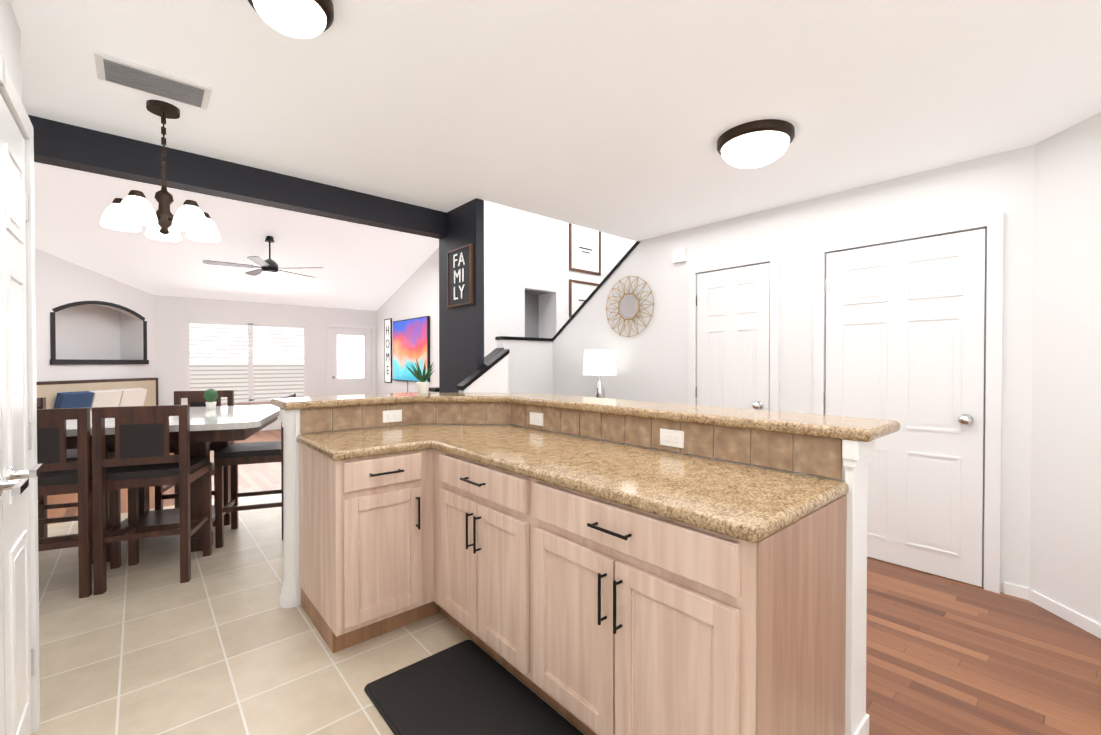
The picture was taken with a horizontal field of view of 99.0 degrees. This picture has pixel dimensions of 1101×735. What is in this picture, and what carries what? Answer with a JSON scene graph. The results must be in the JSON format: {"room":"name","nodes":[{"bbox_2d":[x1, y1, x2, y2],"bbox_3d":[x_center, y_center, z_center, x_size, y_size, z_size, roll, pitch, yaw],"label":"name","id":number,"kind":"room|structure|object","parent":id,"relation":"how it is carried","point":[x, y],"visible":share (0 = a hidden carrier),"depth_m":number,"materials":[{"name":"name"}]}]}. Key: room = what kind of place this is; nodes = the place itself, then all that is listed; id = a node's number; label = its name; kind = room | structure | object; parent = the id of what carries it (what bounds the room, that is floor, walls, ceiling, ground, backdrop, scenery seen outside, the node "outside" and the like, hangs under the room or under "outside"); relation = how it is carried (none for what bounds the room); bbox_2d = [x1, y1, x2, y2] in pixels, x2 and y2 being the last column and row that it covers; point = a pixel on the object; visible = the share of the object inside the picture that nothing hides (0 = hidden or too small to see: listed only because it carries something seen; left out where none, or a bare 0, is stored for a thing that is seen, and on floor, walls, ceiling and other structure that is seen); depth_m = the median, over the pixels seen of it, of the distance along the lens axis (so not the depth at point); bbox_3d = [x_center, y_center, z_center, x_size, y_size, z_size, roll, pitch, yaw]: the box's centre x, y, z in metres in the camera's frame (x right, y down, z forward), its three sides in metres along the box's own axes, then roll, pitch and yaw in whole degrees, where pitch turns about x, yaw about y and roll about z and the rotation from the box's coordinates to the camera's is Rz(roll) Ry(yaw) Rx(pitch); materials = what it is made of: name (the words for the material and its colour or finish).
{"room":"kitchen","nodes":[
{"label":"kitchen","id":0,"kind":"room"},
{"bbox_2d":[0,0,21,100],"bbox_3d":[-0.030,0.062,-0.522,0.120,2.440,5.700,-1,1,-41],"label":"wall","id":1,"kind":"structure","parent":0,"point":[10,42],"depth_m":1.47,"materials":[{"name":"white paint"}]},
{"bbox_2d":[0,55,42,734],"bbox_3d":[-1.500,0.211,1.310,0.075,2.105,0.960,-1,1,-41],"label":"door","id":2,"kind":"structure","parent":1,"relation":"attached to","point":[19,461],"depth_m":1.45,"materials":[{"name":"white wood"}]},
{"bbox_2d":[35,248,58,381],"bbox_3d":[-7.161,-1.293,6.635,0.339,5.000,1.298,-1,1,-41],"label":"wall","id":3,"kind":"structure","parent":0,"point":[47,316],"depth_m":6.21,"materials":[{"name":"white paint"}]},
{"bbox_2d":[55,256,153,380],"bbox_3d":[-6.606,-1.298,7.144,1.167,5.000,1.333,-1,1,-41],"label":"wall","id":4,"kind":"structure","parent":0,"point":[92,325],"depth_m":7.12,"materials":[{"name":"white paint"}]},
{"bbox_2d":[34,162,438,310],"bbox_3d":[-3.925,-2.322,5.300,11.000,2.378,7.470,-1,1,-41],"label":"ceiling","id":5,"kind":"structure","parent":0,"point":[367,267],"depth_m":7.00,"materials":[{"name":"white paint"}]},
{"bbox_2d":[202,236,321,282],"bbox_3d":[-4.146,-1.581,6.856,1.501,0.692,1.515,-1,1,-41],"label":"ceiling fan","id":6,"kind":"object","parent":5,"relation":"hanging from","point":[268,270],"visible":0.96,"depth_m":6.78,"materials":[{"name":"black metal"}]},
{"bbox_2d":[28,115,446,238],"bbox_3d":[-2.799,-1.094,1.984,5.315,0.180,0.125,-1,1,-41],"label":"header beam","id":7,"kind":"structure","parent":0,"point":[63,145],"depth_m":2.69,"materials":[{"name":"black paint"}]},
{"bbox_2d":[154,295,376,430],"bbox_3d":[-5.151,-0.168,9.066,3.820,2.700,0.160,-1,1,-41],"label":"wall","id":8,"kind":"structure","parent":0,"point":[173,315],"depth_m":8.53,"materials":[{"name":"white paint"}]},
{"bbox_2d":[187,320,305,401],"bbox_3d":[-5.558,-0.099,8.704,1.850,1.430,0.070,-1,1,-41],"label":"window","id":9,"kind":"structure","parent":8,"relation":"in","point":[249,362],"depth_m":8.65,"materials":[{"name":"white glass"}]},
{"bbox_2d":[326,324,374,395],"bbox_3d":[-4.195,0.143,9.874,0.980,2.060,0.085,-1,1,-41],"label":"door","id":10,"kind":"structure","parent":8,"relation":"attached to","point":[348,359],"depth_m":9.85,"materials":[{"name":"white wood"}]},
{"bbox_2d":[31,489,585,734],"bbox_3d":[-1.877,1.289,-0.197,6.800,0.020,8.600,-1,1,-41],"label":"floor","id":11,"kind":"structure","parent":0,"point":[221,642],"depth_m":2.09,"materials":[{"name":"beige tile"}]},
{"bbox_2d":[37,397,114,557],"bbox_3d":[-3.335,0.728,3.205,0.440,1.030,0.430,0,1,-21],"label":"chair","id":12,"kind":"object","parent":11,"relation":"on","point":[43,519],"visible":0.1,"depth_m":3.30,"materials":[{"name":"brown wood"}]},
{"bbox_2d":[37,407,120,598],"bbox_3d":[-2.802,0.734,2.660,0.430,1.030,0.440,0,1,-25],"label":"chair","id":13,"kind":"object","parent":11,"relation":"on","point":[59,474],"visible":0.54,"depth_m":2.54,"materials":[{"name":"brown wood"}]},
{"bbox_2d":[92,405,211,594],"bbox_3d":[-2.385,0.732,2.854,0.430,1.030,0.440,0,1,-21],"label":"chair","id":14,"kind":"object","parent":11,"relation":"on","point":[143,458],"visible":1,"depth_m":2.68,"materials":[{"name":"brown wood"}]},
{"bbox_2d":[66,405,279,563],"bbox_3d":[-2.748,0.791,3.379,1.370,0.900,1.370,0,1,-21],"label":"dining table","id":15,"kind":"object","parent":11,"relation":"on","point":[221,427],"visible":0.4,"depth_m":3.18,"materials":[{"name":"wood"}]},
{"bbox_2d":[204,388,217,409],"bbox_3d":[-2.736,0.252,3.785,0.096,0.170,0.100,-1,1,-41],"label":"potted plant","id":16,"kind":"object","parent":15,"relation":"on","point":[210,396],"visible":1,"depth_m":3.76,"materials":[{"name":"green plant"}]},
{"bbox_2d":[155,390,233,509],"bbox_3d":[-2.969,0.721,3.947,0.430,1.030,0.440,0,1,-21],"label":"chair","id":17,"kind":"object","parent":11,"relation":"on","point":[196,399],"visible":0.27,"depth_m":4.05,"materials":[{"name":"brown wood"}]},
{"bbox_2d":[215,393,295,547],"bbox_3d":[-2.175,0.725,3.503,0.440,1.030,0.430,0,1,-21],"label":"chair","id":18,"kind":"object","parent":11,"relation":"on","point":[234,455],"visible":0.52,"depth_m":3.33,"materials":[{"name":"brown wood"}]},
{"bbox_2d":[364,640,583,734],"bbox_3d":[-0.238,1.251,1.636,0.480,0.017,0.955,-1,1,-41],"label":"kitchen mat","id":19,"kind":"object","parent":11,"relation":"on","point":[468,687],"visible":0.95,"depth_m":1.75,"materials":[{"name":"black rubber"}]},
{"bbox_2d":[271,404,875,734],"bbox_3d":[-0.190,0.739,2.033,1.296,1.035,2.377,-1,1,-41],"label":"kitchen island","id":20,"kind":"object","parent":11,"relation":"on","point":[595,566],"depth_m":1.49,"materials":[{"name":"brown wood"}]},
{"bbox_2d":[270,392,899,531],"bbox_3d":[-0.178,0.199,2.140,1.450,0.041,2.600,-1,1,-41],"label":"island countertop","id":21,"kind":"structure","parent":20,"relation":"on","point":[651,463],"depth_m":1.89,"materials":[{"name":"beige stone"}]},
{"bbox_2d":[406,359,433,393],"bbox_3d":[-0.850,0.048,3.076,0.201,0.244,0.228,-1,1,-41],"label":"potted plant","id":22,"kind":"object","parent":21,"relation":"on","point":[422,386],"visible":1,"depth_m":3.06,"materials":[{"name":"green plant"}]},
{"bbox_2d":[377,247,438,393],"bbox_3d":[-2.132,-1.311,8.411,0.120,5.000,5.100,-1,1,-41],"label":"wall","id":23,"kind":"structure","parent":0,"point":[415,294],"depth_m":8.79,"materials":[{"name":"white paint"}]},
{"bbox_2d":[384,318,391,382],"bbox_3d":[-3.358,-0.345,9.714,0.025,1.320,0.340,-1,1,-41],"label":"home sign","id":24,"kind":"object","parent":23,"relation":"attached to","point":[387,350],"visible":1,"depth_m":9.69,"materials":[{"name":"white wood"}]},
{"bbox_2d":[393,316,429,392],"bbox_3d":[-2.653,-0.041,8.886,0.048,1.750,1.520,-1,1,-41],"label":"art","id":25,"kind":"object","parent":23,"relation":"attached to","point":[411,340],"visible":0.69,"depth_m":8.82},
{"bbox_2d":[439,198,483,392],"bbox_3d":[-0.682,-1.260,3.550,0.065,5.000,0.550,-1,1,-41],"label":"wall","id":26,"kind":"structure","parent":0,"point":[461,343],"depth_m":3.48,"materials":[{"name":"black paint"}]},
{"bbox_2d":[447,244,472,307],"bbox_3d":[-0.670,-0.670,3.474,0.025,0.424,0.334,-1,1,-41],"label":"family sign","id":27,"kind":"object","parent":26,"relation":"attached to","point":[460,276],"visible":1,"depth_m":3.45,"materials":[{"name":"black wood"}]},
{"bbox_2d":[457,344,512,392],"bbox_3d":[-0.471,0.555,3.328,0.385,1.375,0.086,-1,1,-41],"label":"wall","id":28,"kind":"structure","parent":0,"point":[495,375],"depth_m":3.35,"materials":[{"name":"white paint"}]},
{"bbox_2d":[429,336,553,393],"bbox_3d":[-0.528,0.447,5.038,1.632,1.555,0.158,-1,1,-41],"label":"wall","id":29,"kind":"structure","parent":0,"point":[517,365],"depth_m":5.22,"materials":[{"name":"white paint"}]},
{"bbox_2d":[10,0,1100,240],"bbox_3d":[0.080,-1.234,0.099,7.170,0.140,6.510,-1,1,-41],"label":"ceiling","id":30,"kind":"structure","parent":0,"point":[614,116],"depth_m":2.01,"materials":[{"name":"white paint"}]},
{"bbox_2d":[94,51,211,109],"bbox_3d":[-1.635,-1.176,1.947,0.360,0.016,0.210,-1,1,-41],"label":"ceiling vent","id":31,"kind":"object","parent":30,"relation":"in","point":[124,73],"visible":1,"depth_m":1.92,"materials":[{"name":"white metal"}]},
{"bbox_2d":[100,99,220,241],"bbox_3d":[-1.769,-0.896,2.151,0.431,0.580,0.414,-1,1,-41],"label":"chandelier","id":32,"kind":"object","parent":30,"relation":"hanging from","point":[133,211],"visible":1,"depth_m":2.11,"materials":[{"name":"white glass"}]},
{"bbox_2d":[248,0,333,38],"bbox_3d":[-0.826,-1.129,1.493,0.250,0.100,0.250,-1,1,-41],"label":"kitchen ceiling light","id":33,"kind":"object","parent":30,"relation":"attached to","point":[302,19],"visible":1,"depth_m":1.47,"materials":[{"name":"white glass"}]},
{"bbox_2d":[717,119,794,168],"bbox_3d":[1.055,-1.119,2.429,0.370,0.140,0.370,-1,1,-41],"label":"light","id":34,"kind":"object","parent":30,"relation":"attached to","point":[755,144],"visible":1,"depth_m":2.32,"materials":[{"name":"white glass"}]},
{"bbox_2d":[484,200,636,356],"bbox_3d":[1.522,-1.276,5.005,2.640,5.000,5.500,-1,1,-41],"label":"wall","id":35,"kind":"structure","parent":0,"point":[528,274],"depth_m":6.48,"materials":[{"name":"white paint"}]},
{"bbox_2d":[569,279,598,316],"bbox_3d":[0.533,-1.028,7.181,0.670,0.560,0.025,-1,1,-41],"label":"picture frame","id":36,"kind":"object","parent":35,"relation":"attached to","point":[580,292],"visible":0.46,"depth_m":7.07,"materials":[{"name":"white paper"}]},
{"bbox_2d":[569,223,600,274],"bbox_3d":[0.533,-1.823,7.172,0.670,0.750,0.025,-1,1,-41],"label":"picture frame","id":37,"kind":"object","parent":35,"relation":"attached to","point":[584,249],"visible":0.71,"depth_m":7.16,"materials":[{"name":"white paper"}]},
{"bbox_2d":[47,429,1100,734],"bbox_3d":[-2.171,1.252,3.331,11.000,0.020,14.300,-1,1,-41],"label":"floor","id":38,"kind":"structure","parent":0,"point":[945,655],"depth_m":2.03,"materials":[{"name":"brown wood"}]},
{"bbox_2d":[36,378,157,410],"bbox_3d":[-6.340,0.693,6.615,0.578,1.030,2.190,0,1,4],"label":"sofa","id":39,"kind":"object","parent":38,"relation":"on","point":[91,394],"visible":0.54,"depth_m":6.69,"materials":[{"name":"beige fabric"}]},
{"bbox_3d":[0.486,0.839,4.586,0.380,0.780,1.000,-1,1,-41],"label":"console table","id":40,"kind":"object","parent":38,"relation":"on","visible":0},
{"bbox_2d":[583,350,616,397],"bbox_3d":[0.480,0.139,4.587,0.330,0.620,0.330,-1,1,-41],"label":"table lamp","id":41,"kind":"object","parent":40,"relation":"on","point":[599,363],"visible":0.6,"depth_m":4.46,"materials":[{"name":"white fabric"}]},
{"bbox_2d":[553,144,1034,599],"bbox_3d":[1.405,0.015,3.953,0.144,2.440,4.050,-1,1,-41],"label":"wall","id":42,"kind":"structure","parent":0,"point":[652,361],"depth_m":3.37,"materials":[{"name":"white paint"}]},
{"bbox_2d":[606,276,653,336],"bbox_3d":[0.757,-0.591,4.553,0.042,0.595,0.595,-1,1,-41],"label":"wall mirror","id":43,"kind":"object","parent":42,"relation":"attached to","point":[630,306],"visible":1,"depth_m":4.55,"materials":[{"name":"gold metal"}]},
{"bbox_2d":[672,248,686,263],"bbox_3d":[1.136,-0.982,4.132,0.035,0.110,0.130,-1,1,-41],"label":"door chime","id":44,"kind":"object","parent":42,"relation":"attached to","point":[679,255],"visible":0.86,"depth_m":4.11,"materials":[{"name":"white plastic"}]},
{"bbox_2d":[688,251,780,411],"bbox_3d":[1.430,0.185,3.764,0.093,2.105,0.760,-1,1,-41],"label":"door","id":45,"kind":"structure","parent":42,"relation":"attached to","point":[734,331],"depth_m":3.74,"materials":[{"name":"white wood"}]},
{"bbox_2d":[813,212,1003,593],"bbox_3d":[2.154,0.194,2.936,0.093,2.105,0.960,-1,1,-41],"label":"door","id":46,"kind":"structure","parent":42,"relation":"attached to","point":[908,329],"depth_m":2.84,"materials":[{"name":"white wood"}]},
{"bbox_2d":[1028,113,1100,638],"bbox_3d":[2.485,0.054,0.293,0.132,2.440,4.750,0,1,4],"label":"wall","id":47,"kind":"structure","parent":0,"point":[1065,556],"depth_m":2.33,"materials":[{"name":"white paint"}]}
]}

